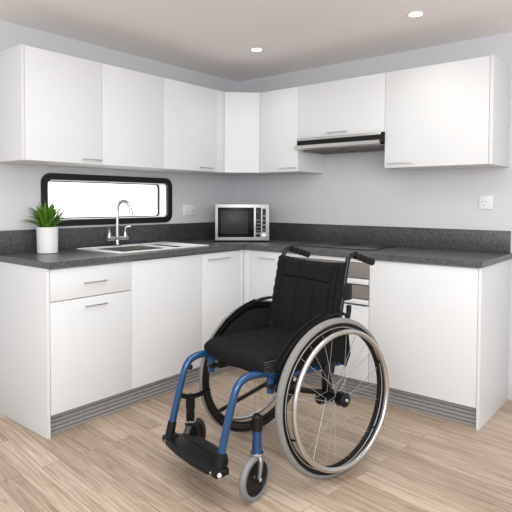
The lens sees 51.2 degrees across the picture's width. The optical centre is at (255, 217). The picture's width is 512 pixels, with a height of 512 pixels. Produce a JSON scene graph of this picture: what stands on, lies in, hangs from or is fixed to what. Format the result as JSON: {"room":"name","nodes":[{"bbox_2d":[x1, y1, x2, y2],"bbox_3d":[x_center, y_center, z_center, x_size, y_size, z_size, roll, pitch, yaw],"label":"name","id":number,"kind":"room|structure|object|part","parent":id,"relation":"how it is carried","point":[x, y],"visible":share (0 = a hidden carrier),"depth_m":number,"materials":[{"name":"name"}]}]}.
{"room":"kitchen","nodes":[
{"label":"kitchen","id":0,"kind":"room"},
{"bbox_2d":[0,20,236,230],"bbox_3d":[-2.002,0.008,2.536,0.150,2.236,5.600,2,2,39],"label":"wall","id":1,"kind":"structure","parent":0,"point":[20,184],"depth_m":3.58,"materials":[{"name":"grey paint"}]},
{"bbox_2d":[0,44,102,166],"bbox_3d":[-1.196,-0.612,3.086,0.370,0.602,0.489,2,2,39],"label":"upper cabinet","id":2,"kind":"object","parent":1,"relation":"attached to","point":[51,102],"visible":1,"depth_m":2.93,"materials":[{"name":"white laminate"}]},
{"bbox_3d":[-1.355,-0.607,2.910,0.348,0.602,0.014,2,2,39],"label":"panel","id":3,"kind":"part","parent":2,"relation":"part of","materials":[{"name":"white laminate"}]},
{"bbox_2d":[41,173,171,225],"bbox_3d":[-1.017,-0.120,3.691,0.124,0.331,1.049,2,2,39],"label":"window","id":4,"kind":"structure","parent":1,"relation":"in","point":[89,199],"depth_m":3.69,"materials":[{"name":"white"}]},
{"bbox_3d":[-1.061,-0.121,3.728,0.009,0.271,0.989,2,2,39],"label":"pane","id":5,"kind":"part","parent":4,"relation":"part of","materials":[{"name":"white"}]},
{"bbox_3d":[-1.051,-0.121,3.720,0.014,0.255,0.973,2,2,39],"label":"sash","id":6,"kind":"part","parent":4,"relation":"part of","materials":[{"name":"clear glass"}]},
{"bbox_2d":[75,63,162,169],"bbox_3d":[-0.898,-0.623,3.467,0.348,0.600,0.474,2,2,39],"label":"upper cabinet","id":7,"kind":"object","parent":1,"relation":"attached to","point":[132,101],"visible":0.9,"depth_m":3.34,"materials":[{"name":"white laminate"}]},
{"bbox_3d":[-0.770,-0.619,3.362,0.018,0.600,0.474,2,2,39],"label":"door","id":8,"kind":"part","parent":7,"relation":"part of","materials":[{"name":"white laminate"}]},
{"bbox_2d":[134,78,223,173],"bbox_3d":[-0.551,-0.634,3.873,0.370,0.602,0.591,2,2,39],"label":"upper cabinet","id":9,"kind":"object","parent":1,"relation":"attached to","point":[193,115],"visible":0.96,"depth_m":3.75,"materials":[{"name":"white laminate"}]},
{"bbox_3d":[-0.457,-0.630,3.744,0.018,0.600,0.510,2,2,39],"label":"door","id":10,"kind":"part","parent":9,"relation":"part of","materials":[{"name":"white laminate"}]},
{"bbox_2d":[183,205,195,215],"bbox_3d":[-0.522,-0.056,4.210,0.012,0.083,0.132,2,2,39],"label":"power socket","id":11,"kind":"object","parent":1,"relation":"attached to","point":[188,210],"visible":1,"depth_m":4.20,"materials":[{"name":"white plastic"}]},
{"bbox_2d":[0,368,511,511],"bbox_3d":[0.051,1.233,0.983,5.350,0.100,5.750,2,2,39],"label":"floor","id":12,"kind":"structure","parent":0,"point":[118,461],"depth_m":2.46,"materials":[{"name":"brown wood"}]},
{"bbox_2d":[0,261,131,438],"bbox_3d":[-1.101,0.680,3.070,0.595,0.866,0.523,2,2,39],"label":"base cabinet","id":13,"kind":"object","parent":12,"relation":"on","point":[65,333],"visible":0.96,"depth_m":2.86,"materials":[{"name":"white laminate"}]},
{"bbox_3d":[-1.270,0.685,2.881,0.574,0.866,0.016,2,2,39],"label":"panel","id":14,"kind":"part","parent":13,"relation":"part of","materials":[{"name":"white laminate"}]},
{"bbox_3d":[-0.887,0.342,2.898,0.018,0.164,0.503,2,2,39],"label":"drawer","id":15,"kind":"part","parent":13,"relation":"part of","materials":[{"name":"white laminate"}]},
{"bbox_3d":[-0.889,0.717,2.910,0.018,0.578,0.503,2,2,39],"label":"door","id":16,"kind":"part","parent":13,"relation":"part of","materials":[{"name":"white laminate"}]},
{"bbox_3d":[-0.867,0.347,2.892,0.022,0.006,0.144,2,2,39],"label":"handle","id":17,"kind":"part","parent":13,"relation":"part of","materials":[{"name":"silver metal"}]},
{"bbox_3d":[-0.866,0.473,2.898,0.022,0.006,0.138,2,2,39],"label":"handle","id":18,"kind":"part","parent":13,"relation":"part of","materials":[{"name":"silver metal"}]},
{"bbox_2d":[0,238,511,268],"bbox_3d":[0.030,0.232,3.142,2.233,0.033,2.094,2,2,39],"label":"countertop","id":19,"kind":"structure","parent":13,"relation":"on","point":[66,257],"depth_m":3.15,"materials":[{"name":"grey stone"}]},
{"bbox_2d":[20,202,69,253],"bbox_3d":[-1.236,0.054,3.134,0.306,0.313,0.299,0,2,-14],"label":"potted plant","id":20,"kind":"object","parent":19,"relation":"on","point":[47,231],"visible":1,"depth_m":3.10,"materials":[{"name":"green plant"}]},
{"bbox_3d":[-1.227,0.133,3.144,0.121,0.154,0.121,2,2,39],"label":"pot","id":21,"kind":"part","parent":20,"relation":"part of","materials":[{"name":"white ceramic"}]},
{"bbox_2d":[106,199,132,246],"bbox_3d":[-0.918,0.037,3.570,0.180,0.314,0.113,-1,2,-24],"label":"mixer tap","id":22,"kind":"object","parent":19,"relation":"on","point":[117,237],"visible":1,"depth_m":3.56,"materials":[{"name":"silver metal"}]},
{"bbox_3d":[-0.879,0.007,3.567,0.125,0.253,0.028,0,2,7],"label":"spout","id":23,"kind":"part","parent":22,"relation":"part of","materials":[{"name":"silver metal"}]},
{"bbox_2d":[76,242,208,260],"bbox_3d":[-0.732,0.272,3.531,0.452,0.158,0.745,2,2,39],"label":"sink","id":24,"kind":"object","parent":19,"relation":"in","point":[143,247],"visible":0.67,"depth_m":3.56,"materials":[{"name":"metal"}]},
{"bbox_2d":[101,246,165,260],"bbox_3d":[-0.798,0.279,3.422,0.338,0.150,0.375,2,2,39],"label":"basin","id":25,"kind":"object","parent":24,"relation":"in","point":[120,249],"depth_m":3.55,"materials":[{"name":"silver metal"}]},
{"bbox_2d":[145,245,184,256],"bbox_3d":[-0.617,0.248,3.642,0.338,0.100,0.105,2,2,39],"label":"basin","id":26,"kind":"object","parent":24,"relation":"in","point":[171,246],"depth_m":3.63,"materials":[{"name":"silver metal"}]},
{"bbox_2d":[215,204,268,241],"bbox_3d":[-0.111,0.038,4.176,0.409,0.287,0.295,0,2,-3],"label":"microwave","id":27,"kind":"object","parent":19,"relation":"on","point":[233,222],"visible":1,"depth_m":4.03,"materials":[{"name":"silver plastic"}]},
{"bbox_3d":[-0.152,0.037,4.030,0.273,0.224,0.006,0,2,-3],"label":"door","id":28,"kind":"part","parent":27,"relation":"part of","materials":[{"name":"black glass"}]},
{"bbox_3d":[0.036,0.037,4.041,0.076,0.222,0.004,0,2,-3],"label":"control panel","id":29,"kind":"part","parent":27,"relation":"part of","materials":[{"name":"black plastic"}]},
{"bbox_2d":[293,242,395,250],"bbox_3d":[0.607,0.196,3.707,0.600,0.006,0.380,2,2,39],"label":"cooktop","id":30,"kind":"object","parent":19,"relation":"in","point":[368,247],"visible":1,"depth_m":3.68,"materials":[{"name":"black glass"}]},
{"bbox_2d":[51,361,236,434],"bbox_3d":[-0.596,1.052,3.321,0.014,0.109,1.500,2,2,39],"label":"kickboard","id":31,"kind":"object","parent":12,"relation":"on","point":[74,417],"visible":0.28,"depth_m":3.09,"materials":[{"name":"silver metal"}]},
{"bbox_2d":[130,254,201,388],"bbox_3d":[-0.761,0.612,3.499,0.573,0.754,0.572,2,2,39],"label":"base cabinet","id":32,"kind":"object","parent":12,"relation":"on","point":[166,293],"visible":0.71,"depth_m":3.29,"materials":[{"name":"white laminate"}]},
{"bbox_2d":[200,249,244,349],"bbox_3d":[-0.256,0.595,4.099,0.595,0.754,0.993,2,2,39],"label":"base cabinet","id":33,"kind":"object","parent":12,"relation":"on","point":[222,271],"visible":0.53,"depth_m":3.67,"materials":[{"name":"white laminate"}]},
{"bbox_2d":[244,249,281,303],"bbox_3d":[0.221,0.602,3.965,0.354,0.754,0.595,2,2,39],"label":"base cabinet","id":34,"kind":"object","parent":12,"relation":"on","point":[260,266],"visible":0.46,"depth_m":3.77,"materials":[{"name":"white laminate"}]},
{"bbox_2d":[162,245,388,501],"bbox_3d":[0.071,0.648,2.500,0.959,0.977,0.719,-1,2,-39],"label":"wheelchair","id":35,"kind":"object","parent":12,"relation":"on","point":[303,330],"visible":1,"depth_m":2.40,"materials":[{"name":"black paint"}]},
{"bbox_3d":[-0.306,0.897,2.491,0.041,0.095,0.041,-1,2,-39],"label":"caster stem","id":36,"kind":"part","parent":35,"relation":"part of","materials":[{"name":"black paint"}]},
{"bbox_3d":[-0.284,0.817,2.480,0.175,0.046,0.024,-2,3,-45],"label":"caster arm","id":37,"kind":"part","parent":35,"relation":"part of","materials":[{"name":"black paint"}]},
{"bbox_3d":[-0.061,0.740,2.663,0.277,0.107,0.030,-1,2,-41],"label":"rail","id":38,"kind":"part","parent":35,"relation":"part of","materials":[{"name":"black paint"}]},
{"bbox_3d":[-0.032,0.828,2.165,0.175,0.046,0.024,-1,2,-32],"label":"caster arm","id":39,"kind":"part","parent":35,"relation":"part of","materials":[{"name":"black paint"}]},
{"bbox_2d":[204,327,294,372],"bbox_3d":[0.046,0.604,2.478,0.441,0.088,0.416,-1,2,-39],"label":"seat cushion","id":40,"kind":"object","parent":35,"relation":"on","point":[254,351],"depth_m":2.39,"materials":[{"name":"black fabric"}]},
{"bbox_3d":[0.004,0.908,2.170,0.041,0.095,0.041,-1,2,-39],"label":"caster stem","id":41,"kind":"part","parent":35,"relation":"part of","materials":[{"name":"blue paint"}]},
{"bbox_3d":[0.236,0.185,2.900,0.139,0.075,0.037,-1,2,-39],"label":"push handle","id":42,"kind":"part","parent":35,"relation":"part of","materials":[{"name":"black plastic"}]},
{"bbox_3d":[0.198,0.751,2.339,0.277,0.107,0.030,-1,2,-36],"label":"rail","id":43,"kind":"part","parent":35,"relation":"part of","materials":[{"name":"metal"}]},
{"bbox_3d":[0.245,0.408,2.630,0.142,0.408,0.460,-1,2,-39],"label":"backrest","id":44,"kind":"part","parent":35,"relation":"part of","materials":[{"name":"black fabric"}]},
{"bbox_3d":[0.229,0.678,2.381,0.429,0.042,0.030,-1,2,-39],"label":"seat rail","id":45,"kind":"part","parent":35,"relation":"part of","materials":[{"name":"metal"}]},
{"bbox_3d":[0.321,0.749,2.414,0.055,0.180,0.020,-1,2,-39],"label":"axle plate","id":46,"kind":"part","parent":35,"relation":"part of","materials":[{"name":"black paint"}]},
{"bbox_3d":[0.514,0.197,2.554,0.139,0.075,0.037,-1,2,-39],"label":"push handle","id":47,"kind":"part","parent":35,"relation":"part of","materials":[{"name":"black plastic"}]},
{"bbox_2d":[286,252,369,381],"bbox_3d":[0.611,0.613,3.652,0.642,0.754,0.585,2,2,39],"label":"base cabinet","id":48,"kind":"object","parent":12,"relation":"on","point":[359,272],"visible":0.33,"depth_m":3.28,"materials":[{"name":"white laminate"}]},
{"bbox_3d":[0.440,0.259,3.431,0.642,0.022,0.018,2,2,39],"label":"rail","id":49,"kind":"part","parent":48,"relation":"part of","materials":[{"name":"white laminate"}]},
{"bbox_3d":[0.440,0.319,3.433,0.642,0.092,0.018,2,2,39],"label":"drawer","id":50,"kind":"part","parent":48,"relation":"part of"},
{"bbox_3d":[0.438,0.764,3.447,0.642,0.460,0.018,2,2,39],"label":"drawer","id":51,"kind":"part","parent":48,"relation":"part of","materials":[{"name":"white laminate"}]},
{"bbox_3d":[0.433,0.510,3.431,0.637,0.028,0.022,2,2,39],"label":"pull rail","id":52,"kind":"part","parent":48,"relation":"part of","materials":[{"name":"silver metal"}]},
{"bbox_3d":[0.434,0.386,3.427,0.637,0.032,0.022,2,2,39],"label":"pull rail","id":53,"kind":"part","parent":48,"relation":"part of","materials":[{"name":"silver metal"}]},
{"bbox_3d":[0.439,0.450,3.437,0.642,0.082,0.018,2,2,39],"label":"drawer","id":54,"kind":"part","parent":48,"relation":"part of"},
{"bbox_2d":[303,371,475,426],"bbox_3d":[0.551,1.054,3.396,1.659,0.109,0.014,2,2,39],"label":"kickboard","id":55,"kind":"object","parent":12,"relation":"on","point":[451,411],"visible":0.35,"depth_m":3.11,"materials":[{"name":"silver metal"}]},
{"bbox_2d":[369,259,510,429],"bbox_3d":[1.115,0.683,3.247,0.650,0.866,0.574,2,2,39],"label":"base cabinet","id":56,"kind":"object","parent":12,"relation":"on","point":[441,332],"visible":0.78,"depth_m":3.00,"materials":[{"name":"white laminate"}]},
{"bbox_3d":[0.933,0.636,3.037,0.630,0.746,0.018,2,2,39],"label":"door","id":57,"kind":"part","parent":56,"relation":"part of","materials":[{"name":"white laminate"}]},
{"bbox_3d":[1.360,0.691,3.047,0.016,0.866,0.574,2,2,39],"label":"panel","id":58,"kind":"part","parent":56,"relation":"part of","materials":[{"name":"white laminate"}]},
{"bbox_2d":[0,0,511,81],"bbox_3d":[0.060,-1.102,0.910,5.350,0.100,5.750,2,2,39],"label":"ceiling","id":59,"kind":"structure","parent":0,"point":[215,38],"depth_m":3.15,"materials":[{"name":"paint"}]},
{"bbox_2d":[249,47,263,51],"bbox_3d":[0.003,-1.133,3.615,0.098,0.006,0.098,2,2,39],"label":"recessed light","id":60,"kind":"object","parent":59,"relation":"in","point":[255,49],"visible":1,"depth_m":3.60,"materials":[{"name":"white"}]},
{"bbox_2d":[406,11,424,17],"bbox_3d":[0.871,-1.108,2.917,0.098,0.006,0.098,2,2,39],"label":"recessed light","id":61,"kind":"object","parent":59,"relation":"in","point":[414,14],"visible":1,"depth_m":2.92,"materials":[{"name":"white"}]},
{"bbox_2d":[237,32,511,399],"bbox_3d":[1.831,0.005,3.111,5.350,2.236,0.150,2,2,39],"label":"wall","id":62,"kind":"structure","parent":0,"point":[357,188],"depth_m":3.75,"materials":[{"name":"grey paint"}]},
{"bbox_2d":[199,92,284,175],"bbox_3d":[-0.129,-0.644,4.257,0.535,0.600,0.535,2,2,39],"label":"upper cabinet","id":63,"kind":"object","parent":62,"relation":"attached to","point":[241,109],"visible":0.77,"depth_m":4.01,"materials":[{"name":"white laminate"}]},
{"bbox_3d":[-0.105,-0.637,4.018,0.264,0.600,0.012,0,2,-6],"label":"door","id":64,"kind":"part","parent":63,"relation":"part of","materials":[{"name":"white laminate"}]},
{"bbox_2d":[0,222,510,253],"bbox_3d":[-0.007,0.148,3.102,2.222,0.134,2.199,2,2,39],"label":"backsplash","id":65,"kind":"structure","parent":62,"relation":"attached to","point":[11,241],"depth_m":3.66,"materials":[{"name":"black stone"}]},
{"bbox_2d":[260,87,323,174],"bbox_3d":[0.268,-0.636,4.038,0.352,0.600,0.370,2,2,39],"label":"upper cabinet","id":66,"kind":"object","parent":62,"relation":"attached to","point":[279,109],"visible":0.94,"depth_m":3.91,"materials":[{"name":"white laminate"}]},
{"bbox_3d":[0.170,-0.633,3.920,0.351,0.600,0.018,2,2,39],"label":"door","id":67,"kind":"part","parent":66,"relation":"part of","materials":[{"name":"white laminate"}]},
{"bbox_2d":[295,132,384,153],"bbox_3d":[0.650,-0.506,3.708,0.661,0.091,0.382,2,2,39],"label":"range hood","id":68,"kind":"object","parent":62,"relation":"attached to","point":[374,141],"visible":0.8,"depth_m":3.58,"materials":[{"name":"silver metal"}]},
{"bbox_3d":[0.540,-0.540,3.580,0.647,0.016,0.008,2,2,39],"label":"trim","id":69,"kind":"part","parent":68,"relation":"part of","materials":[{"name":"metal"}]},
{"bbox_2d":[298,73,385,138],"bbox_3d":[0.662,-0.739,3.712,0.663,0.371,0.370,2,2,39],"label":"upper cabinet","id":70,"kind":"object","parent":62,"relation":"attached to","point":[356,105],"visible":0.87,"depth_m":3.56,"materials":[{"name":"white laminate"}]},
{"bbox_2d":[385,55,510,169],"bbox_3d":[1.170,-0.610,3.299,0.649,0.602,0.370,2,2,39],"label":"upper cabinet","id":71,"kind":"object","parent":62,"relation":"attached to","point":[451,115],"visible":1,"depth_m":3.15,"materials":[{"name":"white laminate"}]},
{"bbox_3d":[1.420,-0.603,3.108,0.020,0.602,0.348,2,2,39],"label":"panel","id":72,"kind":"part","parent":71,"relation":"part of","materials":[{"name":"white laminate"}]},
{"bbox_2d":[479,195,492,209],"bbox_3d":[1.433,-0.093,3.328,0.082,0.087,0.012,2,2,39],"label":"power socket","id":73,"kind":"object","parent":62,"relation":"attached to","point":[485,201],"visible":1,"depth_m":3.33,"materials":[{"name":"white plastic"}]}
]}

